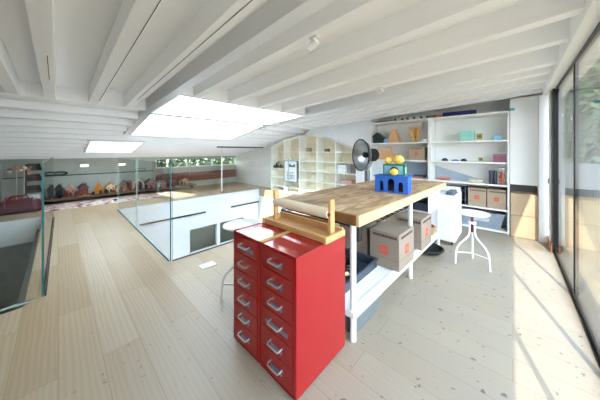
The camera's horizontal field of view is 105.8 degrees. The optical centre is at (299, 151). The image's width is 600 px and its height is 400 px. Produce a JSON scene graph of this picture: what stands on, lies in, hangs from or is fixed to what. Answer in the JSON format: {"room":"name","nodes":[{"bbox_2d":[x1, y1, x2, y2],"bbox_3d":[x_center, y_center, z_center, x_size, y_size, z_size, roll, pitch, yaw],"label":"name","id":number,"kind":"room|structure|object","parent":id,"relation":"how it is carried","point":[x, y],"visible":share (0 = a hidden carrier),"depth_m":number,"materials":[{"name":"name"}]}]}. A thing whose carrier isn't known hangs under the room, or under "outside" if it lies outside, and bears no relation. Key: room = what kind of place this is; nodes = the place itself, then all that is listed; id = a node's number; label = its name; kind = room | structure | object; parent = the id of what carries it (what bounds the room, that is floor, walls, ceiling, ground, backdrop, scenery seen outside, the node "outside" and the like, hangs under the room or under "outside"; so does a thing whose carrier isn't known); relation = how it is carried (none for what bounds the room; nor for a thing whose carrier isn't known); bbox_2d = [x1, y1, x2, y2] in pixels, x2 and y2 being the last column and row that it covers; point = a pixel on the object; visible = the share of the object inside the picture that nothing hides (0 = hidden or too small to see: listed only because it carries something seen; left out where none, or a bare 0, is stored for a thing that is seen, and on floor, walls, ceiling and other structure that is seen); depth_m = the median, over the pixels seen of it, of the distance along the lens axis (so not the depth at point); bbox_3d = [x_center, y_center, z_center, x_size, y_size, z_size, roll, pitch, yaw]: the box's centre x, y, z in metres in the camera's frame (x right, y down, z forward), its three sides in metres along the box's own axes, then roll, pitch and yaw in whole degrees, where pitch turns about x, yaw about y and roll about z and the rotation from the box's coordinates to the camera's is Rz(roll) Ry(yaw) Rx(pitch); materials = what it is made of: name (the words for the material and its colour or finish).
{"room":"art studio","nodes":[
{"label":"art studio","id":0,"kind":"room"},
{"bbox_2d":[0,229,40,314],"bbox_3d":[-3.991,2.607,2.440,3.840,2.380,1.700,0,0,43],"label":"wall","id":1,"kind":"structure","parent":0,"point":[16,261],"depth_m":3.96,"materials":[{"name":"grey paint"}]},
{"bbox_2d":[0,216,41,247],"bbox_3d":[-5.253,1.407,3.637,0.080,0.420,1.520,0,0,43],"label":"trim","id":2,"kind":"structure","parent":1,"relation":"attached to","point":[15,232],"depth_m":3.96,"materials":[{"name":"white paint"}]},
{"bbox_2d":[0,156,234,200],"bbox_3d":[-5.325,0.572,6.090,0.100,1.250,8.000,0,0,43],"label":"wall","id":3,"kind":"structure","parent":0,"point":[70,165],"depth_m":6.04,"materials":[{"name":"grey paint"}]},
{"bbox_2d":[2,170,153,178],"bbox_3d":[-6.242,0.586,5.030,0.012,0.022,5.200,0,0,43],"label":"trim rail","id":4,"kind":"object","parent":3,"relation":"attached to","point":[149,170],"visible":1,"depth_m":5.86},
{"bbox_2d":[156,169,235,181],"bbox_3d":[-3.482,0.847,7.960,0.030,0.300,2.750,0,0,43],"label":"brick wall","id":5,"kind":"structure","parent":3,"relation":"attached to","point":[199,175],"depth_m":7.92,"materials":[{"name":"brick"}]},
{"bbox_2d":[156,158,235,167],"bbox_3d":[-3.500,0.390,7.978,0.140,0.265,2.750,0,0,43],"label":"window","id":6,"kind":"structure","parent":3,"relation":"in","point":[212,158],"depth_m":7.79,"materials":[{"name":"glass"}]},
{"bbox_2d":[117,189,258,260],"bbox_3d":[-2.551,2.497,6.046,0.106,2.600,3.670,0,0,43],"label":"wall","id":7,"kind":"structure","parent":0,"point":[218,209],"depth_m":5.66,"materials":[{"name":"paint"}]},
{"bbox_2d":[140,211,205,225],"bbox_3d":[-2.995,1.607,5.482,0.020,0.035,1.460,0,0,43],"label":"trim","id":8,"kind":"structure","parent":7,"relation":"attached to","point":[205,211],"depth_m":5.40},
{"bbox_2d":[190,218,241,251],"bbox_3d":[-2.639,2.607,6.725,0.950,2.380,2.400,0,0,43],"label":"wall niche","id":9,"kind":"object","parent":7,"relation":"in","point":[202,237],"visible":0.05,"depth_m":7.01,"materials":[{"name":"grey paint"}]},
{"bbox_2d":[259,196,304,222],"bbox_3d":[-1.345,2.607,4.860,3.290,2.380,3.750,0,0,43],"label":"wall","id":10,"kind":"structure","parent":0,"point":[265,203],"depth_m":7.07,"materials":[{"name":"white paint"}]},
{"bbox_2d":[0,0,584,159],"bbox_3d":[-2.220,-0.420,3.247,8.920,1.182,8.100,0,0,43],"label":"ceiling","id":11,"kind":"structure","parent":0,"point":[60,60],"depth_m":1.92,"materials":[{"name":"white paint"}]},
{"bbox_2d":[83,139,144,151],"bbox_3d":[-4.116,-0.229,5.018,1.198,0.491,0.918,0,0,43],"label":"window","id":12,"kind":"structure","parent":11,"relation":"attached to","point":[93,145],"depth_m":5.32,"materials":[{"name":"glass"}]},
{"bbox_2d":[131,113,262,138],"bbox_3d":[-1.980,-0.618,4.537,1.373,0.622,2.118,0,0,43],"label":"window","id":13,"kind":"structure","parent":11,"relation":"attached to","point":[151,126],"depth_m":4.91,"materials":[{"name":"glass"}]},
{"bbox_2d":[150,95,303,124],"bbox_3d":[-1.042,-0.807,3.658,1.153,0.498,2.118,0,0,43],"label":"window","id":14,"kind":"structure","parent":11,"relation":"attached to","point":[178,105],"depth_m":3.96,"materials":[{"name":"glass"}]},
{"bbox_2d":[217,146,262,147],"bbox_3d":[-1.801,-0.126,7.049,0.050,0.035,1.620,0,0,43],"label":"track rail","id":15,"kind":"object","parent":11,"relation":"attached to","point":[217,146],"visible":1,"depth_m":6.84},
{"bbox_2d":[306,34,319,51],"bbox_3d":[0.083,-0.680,1.437,0.086,0.082,0.048,0,0,43],"label":"spotlight","id":16,"kind":"object","parent":11,"relation":"attached to","point":[313,44],"visible":1,"depth_m":1.42,"materials":[{"name":"white paint"}]},
{"bbox_2d":[0,182,599,399],"bbox_3d":[-2.210,1.307,3.169,8.440,0.220,8.000,0,0,43],"label":"floor","id":17,"kind":"structure","parent":0,"point":[117,319],"depth_m":1.54,"materials":[{"name":"brown wood"}]},
{"bbox_2d":[0,165,1,201],"bbox_3d":[-5.899,0.732,4.353,0.224,0.930,0.224,0,0,43],"label":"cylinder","id":18,"kind":"object","parent":17,"relation":"on","point":[0,165],"visible":0.89,"depth_m":4.41,"materials":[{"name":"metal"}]},
{"bbox_2d":[7,164,31,199],"bbox_3d":[-5.779,0.732,4.675,0.343,0.930,0.154,0,0,-38],"label":"mobile","id":19,"kind":"object","parent":17,"relation":"on","point":[17,167],"visible":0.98,"depth_m":4.67,"materials":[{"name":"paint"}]},
{"bbox_2d":[0,195,41,215],"bbox_3d":[-5.462,1.025,4.409,0.330,0.334,0.620,0,0,37],"label":"holdall","id":20,"kind":"object","parent":17,"relation":"on","point":[21,205],"visible":0.98,"depth_m":4.35,"materials":[{"name":"fabric"}]},
{"bbox_2d":[0,157,54,311],"bbox_3d":[-3.821,0.647,2.390,3.256,1.100,1.660,0,0,43],"label":"glass balustrade","id":21,"kind":"object","parent":17,"relation":"on","point":[48,165],"visible":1,"depth_m":2.17,"materials":[{"name":"glass"}]},
{"bbox_2d":[25,163,41,194],"bbox_3d":[-5.874,0.735,5.022,0.184,0.925,0.264,0,0,43],"label":"rack","id":22,"kind":"object","parent":17,"relation":"on","point":[33,177],"visible":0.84,"depth_m":4.98,"materials":[{"name":"black metal"}]},
{"bbox_2d":[54,191,178,210],"bbox_3d":[-4.462,1.191,5.658,0.750,0.012,2.450,0,0,43],"label":"patterned rug","id":23,"kind":"object","parent":17,"relation":"on","point":[62,206],"visible":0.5,"depth_m":5.48,"materials":[{"name":"fabric"}]},
{"bbox_2d":[54,183,196,199],"bbox_3d":[-4.651,1.135,6.370,0.460,0.125,3.270,0,0,43],"label":"shelf","id":24,"kind":"object","parent":17,"relation":"on","point":[189,184],"visible":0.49,"depth_m":6.01,"materials":[{"name":"paint"}]},
{"bbox_2d":[54,183,63,197],"bbox_3d":[-5.647,0.914,5.323,0.224,0.315,0.160,0,0,43],"label":"house","id":25,"kind":"object","parent":24,"relation":"on","point":[58,189],"visible":0.91,"depth_m":5.26,"materials":[{"name":"paint"}]},
{"bbox_2d":[65,184,75,196],"bbox_3d":[-5.520,0.930,5.458,0.224,0.284,0.180,0,0,43],"label":"house","id":26,"kind":"object","parent":24,"relation":"on","point":[70,189],"visible":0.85,"depth_m":5.40,"materials":[{"name":"paint"}]},
{"bbox_2d":[77,183,89,195],"bbox_3d":[-5.366,0.924,5.622,0.224,0.294,0.210,0,0,43],"label":"house","id":27,"kind":"object","parent":24,"relation":"on","point":[83,187],"visible":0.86,"depth_m":5.55,"materials":[{"name":"paint"}]},
{"bbox_2d":[91,180,103,193],"bbox_3d":[-5.197,0.901,5.861,0.198,0.340,0.198,0,0,-2],"label":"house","id":28,"kind":"structure","parent":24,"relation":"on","point":[98,187],"depth_m":5.82,"materials":[{"name":"paint"}]},
{"bbox_2d":[104,182,114,192],"bbox_3d":[-5.014,0.946,5.997,0.224,0.252,0.210,0,0,43],"label":"house","id":29,"kind":"object","parent":24,"relation":"on","point":[109,186],"visible":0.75,"depth_m":5.93,"materials":[{"name":"paint"}]},
{"bbox_2d":[115,184,126,191],"bbox_3d":[-4.867,0.977,6.154,0.224,0.189,0.240,0,0,43],"label":"house","id":30,"kind":"object","parent":24,"relation":"on","point":[118,185],"visible":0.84,"depth_m":6.11,"materials":[{"name":"paint"}]},
{"bbox_2d":[132,179,143,189],"bbox_3d":[-4.615,0.936,6.467,0.140,0.270,0.280,0,0,43],"label":"arch","id":31,"kind":"object","parent":24,"relation":"on","point":[139,182],"visible":0.86,"depth_m":6.49,"materials":[{"name":"paint"}]},
{"bbox_2d":[144,178,154,188],"bbox_3d":[-4.395,0.930,6.658,0.224,0.284,0.240,0,0,43],"label":"house","id":32,"kind":"object","parent":24,"relation":"on","point":[149,182],"visible":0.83,"depth_m":6.60,"materials":[{"name":"paint"}]},
{"bbox_2d":[178,177,188,184],"bbox_3d":[-3.766,0.946,7.329,0.224,0.252,0.280,0,0,43],"label":"house","id":33,"kind":"object","parent":24,"relation":"on","point":[184,179],"visible":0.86,"depth_m":7.26,"materials":[{"name":"paint"}]},
{"bbox_2d":[199,261,216,269],"bbox_3d":[-0.968,1.193,2.381,0.110,0.008,0.150,0,0,43],"label":"socket","id":34,"kind":"object","parent":17,"relation":"on","point":[211,263],"visible":1,"depth_m":2.37,"materials":[{"name":"paint"}]},
{"bbox_2d":[220,148,223,191],"bbox_3d":[-2.302,0.497,6.682,0.120,1.399,0.120,0,0,43],"label":"post","id":35,"kind":"object","parent":17,"relation":"on","point":[221,148],"visible":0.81,"depth_m":6.67,"materials":[{"name":"metal"}]},
{"bbox_2d":[117,157,345,260],"bbox_3d":[-1.362,0.662,4.859,3.225,1.070,3.575,0,0,43],"label":"glass balustrade","id":36,"kind":"object","parent":17,"relation":"on","point":[147,238],"visible":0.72,"depth_m":2.75,"materials":[{"name":"glass"}]},
{"bbox_2d":[220,219,259,299],"bbox_3d":[-0.463,0.892,1.827,0.305,0.612,0.324,0,0,-30],"label":"stool","id":37,"kind":"object","parent":17,"relation":"on","point":[232,225],"visible":0.27,"depth_m":1.83,"materials":[{"name":"white metal"}]},
{"bbox_2d":[234,222,286,363],"bbox_3d":[-0.189,0.851,1.508,0.278,0.692,0.467,0,0,43],"label":"base cabinet","id":38,"kind":"object","parent":17,"relation":"on","point":[247,244],"visible":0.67,"depth_m":1.35,"materials":[{"name":"red metal"}]},
{"bbox_2d":[262,189,344,244],"bbox_3d":[0.001,0.394,1.492,0.564,0.225,0.193,0,0,43],"label":"holder","id":39,"kind":"object","parent":38,"relation":"on","point":[325,232],"visible":1,"depth_m":1.45,"materials":[{"name":"brown wood"}]},
{"bbox_2d":[260,232,344,399],"bbox_3d":[0.017,0.851,1.315,0.278,0.692,0.467,0,0,43],"label":"base cabinet","id":40,"kind":"object","parent":17,"relation":"on","point":[303,278],"visible":0.97,"depth_m":1.18,"materials":[{"name":"red metal"}]},
{"bbox_2d":[260,231,290,242],"bbox_3d":[-0.073,0.504,1.424,0.026,0.004,0.430,0,0,43],"label":"wooden lath","id":41,"kind":"object","parent":40,"relation":"on","point":[286,232],"visible":0.64,"depth_m":1.34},
{"bbox_2d":[271,135,356,194],"bbox_3d":[0.273,0.382,6.110,2.960,1.630,0.297,0,0,43],"label":"bookcase","id":42,"kind":"object","parent":17,"relation":"on","point":[321,164],"visible":0.66,"depth_m":6.18,"materials":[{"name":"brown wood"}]},
{"bbox_2d":[284,160,297,182],"bbox_3d":[-0.266,0.557,6.370,0.500,0.603,0.020,0,0,40],"label":"framed drawing","id":43,"kind":"object","parent":42,"relation":"on","point":[293,165],"visible":0.92,"depth_m":6.34,"materials":[{"name":"paper"}]},
{"bbox_2d":[338,164,350,172],"bbox_3d":[1.044,0.411,5.353,0.240,0.190,0.203,0,0,43],"label":"case","id":44,"kind":"object","parent":42,"relation":"on","point":[341,168],"visible":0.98,"depth_m":5.27,"materials":[{"name":"paint"}]},
{"bbox_2d":[339,179,355,184],"bbox_3d":[1.110,0.717,5.306,0.320,0.100,0.200,0,0,43],"label":"box","id":45,"kind":"object","parent":42,"relation":"on","point":[342,181],"visible":0.76,"depth_m":5.23,"materials":[{"name":"cardboard"}]},
{"bbox_2d":[345,293,381,332],"bbox_3d":[0.295,1.126,1.755,0.536,0.142,0.376,0,0,45],"label":"storage bin","id":46,"kind":"object","parent":17,"relation":"on","point":[372,308],"visible":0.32,"depth_m":1.54,"materials":[{"name":"grey plastic"}]},
{"bbox_2d":[281,180,445,342],"bbox_3d":[0.832,0.797,2.407,0.777,0.800,2.120,0,0,45],"label":"workbench","id":47,"kind":"object","parent":17,"relation":"on","point":[358,204],"visible":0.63,"depth_m":1.78,"materials":[{"name":"brown wood"}]},
{"bbox_2d":[339,217,383,254],"bbox_3d":[0.651,0.856,2.397,0.320,0.318,0.362,0,0,45],"label":"cardboard box","id":48,"kind":"object","parent":47,"relation":"on","point":[363,246],"visible":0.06,"depth_m":2.20,"materials":[{"name":"cardboard"}]},
{"bbox_2d":[345,247,378,292],"bbox_3d":[0.306,0.966,1.934,0.484,0.098,0.608,0,0,43],"label":"tray","id":49,"kind":"object","parent":47,"relation":"on","point":[365,263],"depth_m":1.95,"materials":[{"name":"blue plastic"}]},
{"bbox_2d":[356,219,377,241],"bbox_3d":[0.509,0.520,1.613,0.026,0.113,0.441,0,0,41],"label":"clamp","id":50,"kind":"object","parent":47,"relation":"hanging from","point":[359,230],"visible":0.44,"depth_m":1.45,"materials":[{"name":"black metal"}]},
{"bbox_2d":[345,232,434,309],"bbox_3d":[0.785,1.022,2.365,0.630,0.014,1.975,0,0,45],"label":"shelf","id":51,"kind":"object","parent":47,"relation":"attached to","point":[379,275],"depth_m":1.74,"materials":[{"name":"wood"}]},
{"bbox_2d":[370,220,413,272],"bbox_3d":[0.855,0.858,2.105,0.267,0.313,0.352,0,0,45],"label":"cardboard box","id":52,"kind":"object","parent":47,"relation":"on","point":[391,242],"visible":0.99,"depth_m":2.00,"materials":[{"name":"cardboard"}]},
{"bbox_2d":[376,207,407,222],"bbox_3d":[0.713,0.524,2.116,0.340,0.064,0.640,0,0,45],"label":"wire rack","id":53,"kind":"object","parent":47,"relation":"attached to","point":[394,213],"visible":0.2,"depth_m":1.97,"materials":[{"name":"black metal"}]},
{"bbox_2d":[374,174,411,194],"bbox_3d":[0.916,0.315,2.236,0.317,0.162,0.167,0,0,37],"label":"arcade","id":54,"kind":"object","parent":47,"relation":"on","point":[383,183],"visible":0.99,"depth_m":2.20,"materials":[{"name":"blue paint"}]},
{"bbox_2d":[390,167,397,175],"bbox_3d":[0.904,0.193,2.185,0.076,0.081,0.076,0,0,26],"label":"gourd","id":55,"kind":"object","parent":54,"relation":"on","point":[393,171],"visible":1,"depth_m":2.16,"materials":[{"name":"paint"}]},
{"bbox_2d":[383,164,406,175],"bbox_3d":[0.943,0.181,2.258,0.206,0.108,0.085,0,0,37],"label":"block","id":56,"kind":"object","parent":54,"relation":"on","point":[402,168],"visible":0.85,"depth_m":2.23,"materials":[{"name":"green paint"}]},
{"bbox_2d":[384,156,392,163],"bbox_3d":[0.893,0.085,2.295,0.081,0.086,0.081,0,0,26],"label":"gourd","id":57,"kind":"object","parent":56,"relation":"on","point":[388,160],"visible":0.99,"depth_m":2.27,"materials":[{"name":"paint"}]},
{"bbox_2d":[393,154,403,163],"bbox_3d":[0.972,0.074,2.242,0.102,0.108,0.102,0,0,26],"label":"gourd","id":58,"kind":"object","parent":56,"relation":"on","point":[398,159],"visible":1,"depth_m":2.21,"materials":[{"name":"paint"}]},
{"bbox_2d":[395,210,430,250],"bbox_3d":[1.257,0.856,2.516,0.272,0.318,0.342,0,0,45],"label":"cardboard box","id":59,"kind":"object","parent":47,"relation":"on","point":[421,221],"visible":0.7,"depth_m":2.39,"materials":[{"name":"cardboard"}]},
{"bbox_2d":[401,192,437,213],"bbox_3d":[1.466,0.593,2.801,0.339,0.209,0.422,0,0,45],"label":"box","id":60,"kind":"object","parent":59,"relation":"on","point":[428,204],"visible":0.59,"depth_m":2.65,"materials":[{"name":"white paint"}]},
{"bbox_2d":[406,198,427,211],"bbox_3d":[1.476,0.642,2.811,0.295,0.091,0.350,0,0,45],"label":"tray","id":61,"kind":"object","parent":60,"relation":"on","point":[421,205],"depth_m":2.65,"materials":[{"name":"black plastic"}]},
{"bbox_2d":[352,139,378,181],"bbox_3d":[1.264,0.481,4.272,0.399,1.432,0.605,0,0,-15],"label":"heater","id":62,"kind":"object","parent":17,"relation":"on","point":[363,156],"visible":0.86,"depth_m":4.27,"materials":[{"name":"metal"}]},
{"bbox_2d":[370,118,428,213],"bbox_3d":[1.971,0.307,4.457,1.098,1.780,0.360,0,0,43],"label":"shelving unit","id":63,"kind":"object","parent":17,"relation":"on","point":[385,128],"visible":0.38,"depth_m":4.56,"materials":[{"name":"white paint"}]},
{"bbox_2d":[374,167,381,174],"bbox_3d":[1.589,0.406,4.633,0.160,0.170,0.012,0,0,43],"label":"photo card","id":64,"kind":"object","parent":63,"relation":"on","point":[377,170],"visible":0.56,"depth_m":4.63,"materials":[{"name":"paper"}]},
{"bbox_2d":[372,133,386,142],"bbox_3d":[1.648,-0.278,4.692,0.245,0.218,0.180,0,0,43],"label":"house","id":65,"kind":"object","parent":63,"relation":"on","point":[377,137],"visible":0.82,"depth_m":4.64,"materials":[{"name":"paint"}]},
{"bbox_2d":[378,153,394,158],"bbox_3d":[1.755,0.102,4.620,0.280,0.120,0.200,0,0,43],"label":"cardboard box","id":66,"kind":"object","parent":63,"relation":"on","point":[381,155],"visible":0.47,"depth_m":4.54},
{"bbox_2d":[379,148,392,152],"bbox_3d":[1.748,-0.011,4.619,0.210,0.105,0.170,0,0,43],"label":"cardboard box","id":67,"kind":"object","parent":66,"relation":"on","point":[381,150],"visible":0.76,"depth_m":4.56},
{"bbox_2d":[387,129,401,142],"bbox_3d":[1.871,-0.303,4.510,0.258,0.270,0.140,0,0,43],"label":"pyramid","id":68,"kind":"object","parent":63,"relation":"on","point":[394,137],"visible":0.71,"depth_m":4.45,"materials":[{"name":"paint"}]},
{"bbox_2d":[402,161,427,177],"bbox_3d":[2.256,0.340,4.386,0.530,0.304,0.015,0,0,43],"label":"board","id":69,"kind":"object","parent":63,"relation":"on","point":[413,168],"visible":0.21,"depth_m":4.38,"materials":[{"name":"grey"}]},
{"bbox_2d":[408,126,421,141],"bbox_3d":[2.149,-0.320,4.222,0.188,0.298,0.218,0,0,-21],"label":"bundle","id":70,"kind":"object","parent":63,"relation":"on","point":[415,134],"visible":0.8,"depth_m":4.21,"materials":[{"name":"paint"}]},
{"bbox_2d":[409,147,426,159],"bbox_3d":[2.188,0.043,4.212,0.270,0.238,0.202,0,0,43],"label":"cardboard box","id":71,"kind":"object","parent":63,"relation":"on","point":[415,153],"visible":0.98,"depth_m":4.13,"materials":[{"name":"cardboard"}]},
{"bbox_2d":[423,243,444,255],"bbox_3d":[1.526,1.166,2.709,0.340,0.062,0.340,0,0,43],"label":"pan","id":72,"kind":"object","parent":17,"relation":"on","point":[433,249],"visible":0.54,"depth_m":2.70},
{"bbox_2d":[431,186,461,244],"bbox_3d":[1.975,0.851,3.152,0.375,0.687,0.506,0,0,43],"label":"trolley","id":73,"kind":"object","parent":17,"relation":"on","point":[450,221],"visible":0.52,"depth_m":2.92,"materials":[{"name":"white metal"}]},
{"bbox_2d":[446,189,456,195],"bbox_3d":[2.038,0.551,3.052,0.070,0.047,0.300,0,0,43],"label":"paper pad","id":74,"kind":"object","parent":73,"relation":"on","point":[452,192],"visible":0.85,"depth_m":2.99,"materials":[{"name":"paper"}]},
{"bbox_2d":[429,111,509,234],"bbox_3d":[2.748,0.307,3.729,1.023,1.780,0.360,0,0,43],"label":"shelving unit","id":75,"kind":"object","parent":17,"relation":"on","point":[444,135],"visible":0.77,"depth_m":3.75,"materials":[{"name":"white paint"}]},
{"bbox_2d":[446,184,467,204],"bbox_3d":[2.626,0.713,3.830,0.310,0.278,0.260,0,0,43],"label":"tray","id":76,"kind":"object","parent":75,"relation":"on","point":[464,189],"visible":0.35,"depth_m":3.77,"materials":[{"name":"paint"}]},
{"bbox_2d":[446,184,467,191],"bbox_3d":[2.626,0.608,3.830,0.310,0.068,0.260,0,0,43],"label":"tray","id":77,"kind":"object","parent":76,"relation":"on","point":[463,188],"depth_m":3.85,"materials":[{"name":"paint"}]},
{"bbox_2d":[461,198,467,204],"bbox_3d":[2.626,0.818,3.830,0.310,0.068,0.260,0,0,43],"label":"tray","id":78,"kind":"object","parent":76,"relation":"on","point":[463,200],"depth_m":3.72,"materials":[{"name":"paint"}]},
{"bbox_2d":[442,109,476,116],"bbox_3d":[2.632,-0.625,3.756,0.471,0.081,0.082,0,0,41],"label":"roll","id":79,"kind":"object","parent":75,"relation":"on","point":[465,112],"visible":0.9,"depth_m":3.72,"materials":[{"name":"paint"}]},
{"bbox_2d":[436,166,484,181],"bbox_3d":[2.748,0.377,3.925,0.700,0.230,0.015,0,0,43],"label":"board","id":80,"kind":"object","parent":75,"relation":"on","point":[440,172],"visible":0.93,"depth_m":4.00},
{"bbox_2d":[459,130,474,140],"bbox_3d":[2.712,-0.253,3.681,0.186,0.168,0.166,0,0,43],"label":"box","id":81,"kind":"object","parent":75,"relation":"on","point":[465,135],"visible":0.97,"depth_m":3.62,"materials":[{"name":"cardboard"}]},
{"bbox_2d":[469,178,483,182],"bbox_3d":[2.799,0.467,3.613,0.200,0.050,0.200,0,0,43],"label":"bowl","id":82,"kind":"object","parent":75,"relation":"on","point":[474,180],"visible":0.99,"depth_m":3.58,"materials":[{"name":"ceramic"}]},
{"bbox_2d":[468,186,487,206],"bbox_3d":[2.842,0.713,3.626,0.225,0.278,0.282,0,0,43],"label":"cardboard box","id":83,"kind":"object","parent":75,"relation":"on","point":[477,195],"visible":0.97,"depth_m":3.53,"materials":[{"name":"cardboard"}]},
{"bbox_2d":[475,133,483,140],"bbox_3d":[2.787,-0.229,3.527,0.100,0.120,0.021,0,0,43],"label":"picture","id":84,"kind":"object","parent":75,"relation":"on","point":[478,136],"visible":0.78,"depth_m":3.52,"materials":[{"name":"paper"}]},
{"bbox_2d":[461,206,505,229],"bbox_3d":[2.886,1.047,3.593,0.551,0.239,0.326,0,0,43],"label":"plastic tub","id":85,"kind":"object","parent":75,"relation":"on","point":[495,220],"visible":0.57,"depth_m":3.44,"materials":[{"name":"paint"}]},
{"bbox_2d":[489,170,492,183],"bbox_3d":[2.900,0.389,3.450,0.048,0.205,0.047,0,0,43],"label":"book","id":86,"kind":"object","parent":75,"relation":"on","point":[490,171],"visible":1,"depth_m":3.43,"materials":[{"name":"paper"}]},
{"bbox_2d":[493,170,496,183],"bbox_3d":[2.936,0.389,3.416,0.048,0.205,0.047,0,0,43],"label":"book","id":87,"kind":"object","parent":75,"relation":"on","point":[494,171],"visible":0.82,"depth_m":3.40,"materials":[{"name":"paper"}]},
{"bbox_2d":[487,187,506,209],"bbox_3d":[3.010,0.713,3.469,0.215,0.278,0.282,0,0,43],"label":"cardboard box","id":88,"kind":"object","parent":75,"relation":"on","point":[496,197],"visible":1,"depth_m":3.38,"materials":[{"name":"cardboard"}]},
{"bbox_2d":[493,154,505,161],"bbox_3d":[2.986,0.101,3.396,0.144,0.122,0.124,0,0,43],"label":"patterned box","id":89,"kind":"object","parent":75,"relation":"on","point":[496,157],"visible":0.92,"depth_m":3.35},
{"bbox_2d":[498,168,506,184],"bbox_3d":[3.001,0.369,3.369,0.104,0.245,0.104,0,0,43],"label":"jar","id":90,"kind":"object","parent":75,"relation":"on","point":[501,176],"visible":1,"depth_m":3.36,"materials":[{"name":"clear glass"}]},
{"bbox_2d":[454,209,490,271],"bbox_3d":[1.834,0.922,2.399,0.305,0.552,0.324,0,0,-22],"label":"stool","id":91,"kind":"object","parent":17,"relation":"on","point":[471,213],"visible":1,"depth_m":2.40,"materials":[{"name":"white metal"}]},
{"bbox_2d":[510,214,537,239],"bbox_3d":[3.187,1.045,3.236,0.272,0.302,0.280,0,0,43],"label":"box","id":92,"kind":"object","parent":17,"relation":"on","point":[520,226],"visible":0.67,"depth_m":3.13,"materials":[{"name":"paint"}]},
{"bbox_2d":[510,191,537,217],"bbox_3d":[3.187,0.740,3.236,0.272,0.302,0.280,0,0,43],"label":"box","id":93,"kind":"object","parent":92,"relation":"on","point":[521,203],"visible":1,"depth_m":3.14,"materials":[{"name":"paint"}]},
{"bbox_2d":[305,119,376,182],"bbox_3d":[0.909,0.196,5.516,1.880,2.002,0.310,0,0,43],"label":"wall","id":94,"kind":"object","parent":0,"point":[348,134],"visible":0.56,"depth_m":5.11,"materials":[{"name":"paint"}]},
{"bbox_2d":[235,94,539,187],"bbox_3d":[0.531,-0.003,6.151,8.560,2.400,0.100,0,0,43],"label":"wall","id":95,"kind":"structure","parent":0,"point":[256,170],"depth_m":7.64,"materials":[{"name":"white paint"}]},
{"bbox_2d":[510,184,536,192],"bbox_3d":[3.329,0.832,3.390,0.280,0.730,0.100,0,0,43],"label":"wall niche","id":96,"kind":"object","parent":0,"point":[513,187],"depth_m":3.35,"materials":[{"name":"paint"}]},
{"bbox_2d":[510,94,548,242],"bbox_3d":[3.253,0.222,3.228,0.390,1.950,0.440,0,0,43],"label":"wall","id":97,"kind":"structure","parent":0,"point":[529,121],"depth_m":3.08,"materials":[{"name":"white paint"}]},
{"bbox_2d":[549,91,550,240],"bbox_3d":[3.118,0.172,2.806,0.050,1.850,0.160,0,0,43],"label":"trim","id":98,"kind":"structure","parent":97,"relation":"attached to","point":[550,91],"depth_m":2.76,"materials":[{"name":"white paint"}]},
{"bbox_2d":[547,88,554,251],"bbox_3d":[3.096,0.224,2.772,0.095,1.923,0.320,0,0,43],"label":"door frame","id":99,"kind":"structure","parent":97,"relation":"attached to","point":[552,90],"depth_m":2.67,"materials":[{"name":"black metal"}]},
{"bbox_2d":[555,61,573,296],"bbox_3d":[2.615,0.224,2.243,0.026,1.923,1.110,0,0,43],"label":"door","id":100,"kind":"structure","parent":97,"relation":"in","point":[564,91],"depth_m":2.15,"materials":[{"name":"clear glass"}]},
{"bbox_2d":[541,0,599,94],"bbox_3d":[0.834,-0.900,0.315,0.215,0.325,8.000,0,0,43],"label":"trim","id":101,"kind":"structure","parent":97,"relation":"attached to","point":[581,26],"depth_m":1.62,"materials":[{"name":"white paint"}]},
{"bbox_2d":[554,252,599,367],"bbox_3d":[1.661,1.206,1.164,0.130,0.042,4.470,0,0,43],"label":"trim","id":102,"kind":"structure","parent":97,"relation":"attached to","point":[589,302],"depth_m":1.74,"materials":[{"name":"black metal"}]},
{"bbox_2d":[574,22,599,358],"bbox_3d":[1.890,0.224,1.470,0.026,1.923,1.010,0,0,43],"label":"door","id":103,"kind":"structure","parent":102,"relation":"on","point":[595,34],"depth_m":1.82,"materials":[{"name":"black metal"}]},
{"label":"outside","id":104,"kind":"structure","parent":0,"visible":0},
{"bbox_3d":[-10.494,1.327,16.695,21.850,0.140,50.000,0,0,43],"label":"garden","id":105,"kind":"object","parent":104,"visible":0},
{"bbox_2d":[157,160,166,166],"bbox_3d":[-5.501,0.442,8.319,1.013,1.642,1.164,0,0,43],"label":"shrub","id":106,"kind":"object","parent":105,"relation":"on","point":[160,163],"visible":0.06,"depth_m":8.40,"materials":[{"name":"green plant"}]},
{"bbox_2d":[167,159,197,166],"bbox_3d":[-4.718,0.447,9.166,0.986,1.631,1.146,0,0,43],"label":"shrub","id":107,"kind":"object","parent":105,"relation":"on","point":[190,162],"visible":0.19,"depth_m":8.85,"materials":[{"name":"green plant"}]},
{"bbox_2d":[197,158,223,165],"bbox_3d":[-3.924,0.439,9.979,1.137,1.648,0.989,0,0,-29],"label":"shrub","id":108,"kind":"object","parent":105,"relation":"on","point":[201,161],"visible":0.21,"depth_m":9.68,"materials":[{"name":"green plant"}]},
{"bbox_2d":[223,158,233,163],"bbox_3d":[-3.154,0.449,10.845,0.991,1.628,1.132,0,0,43],"label":"shrub","id":109,"kind":"object","parent":105,"relation":"on","point":[226,160],"visible":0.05,"depth_m":10.43,"materials":[{"name":"green plant"}]},
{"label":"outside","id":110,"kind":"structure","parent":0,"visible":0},
{"bbox_2d":[579,196,599,306],"bbox_3d":[18.184,1.327,-10.198,39.520,0.140,70.000,0,0,43],"label":"ground","id":111,"kind":"structure","parent":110,"point":[589,207],"depth_m":3.10,"materials":[{"name":"concrete"}]},
{"bbox_2d":[572,163,599,197],"bbox_3d":[7.711,0.802,6.615,6.200,0.910,0.200,0,0,43],"label":"wall","id":112,"kind":"structure","parent":111,"relation":"on","point":[589,174],"depth_m":6.24,"materials":[{"name":"paint"}]},
{"bbox_2d":[572,58,599,163],"bbox_3d":[9.956,-1.541,7.680,4.217,5.659,3.876,0,0,37],"label":"tree","id":113,"kind":"object","parent":111,"relation":"on","point":[589,83],"visible":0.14,"depth_m":7.19,"materials":[{"name":"green plant"}]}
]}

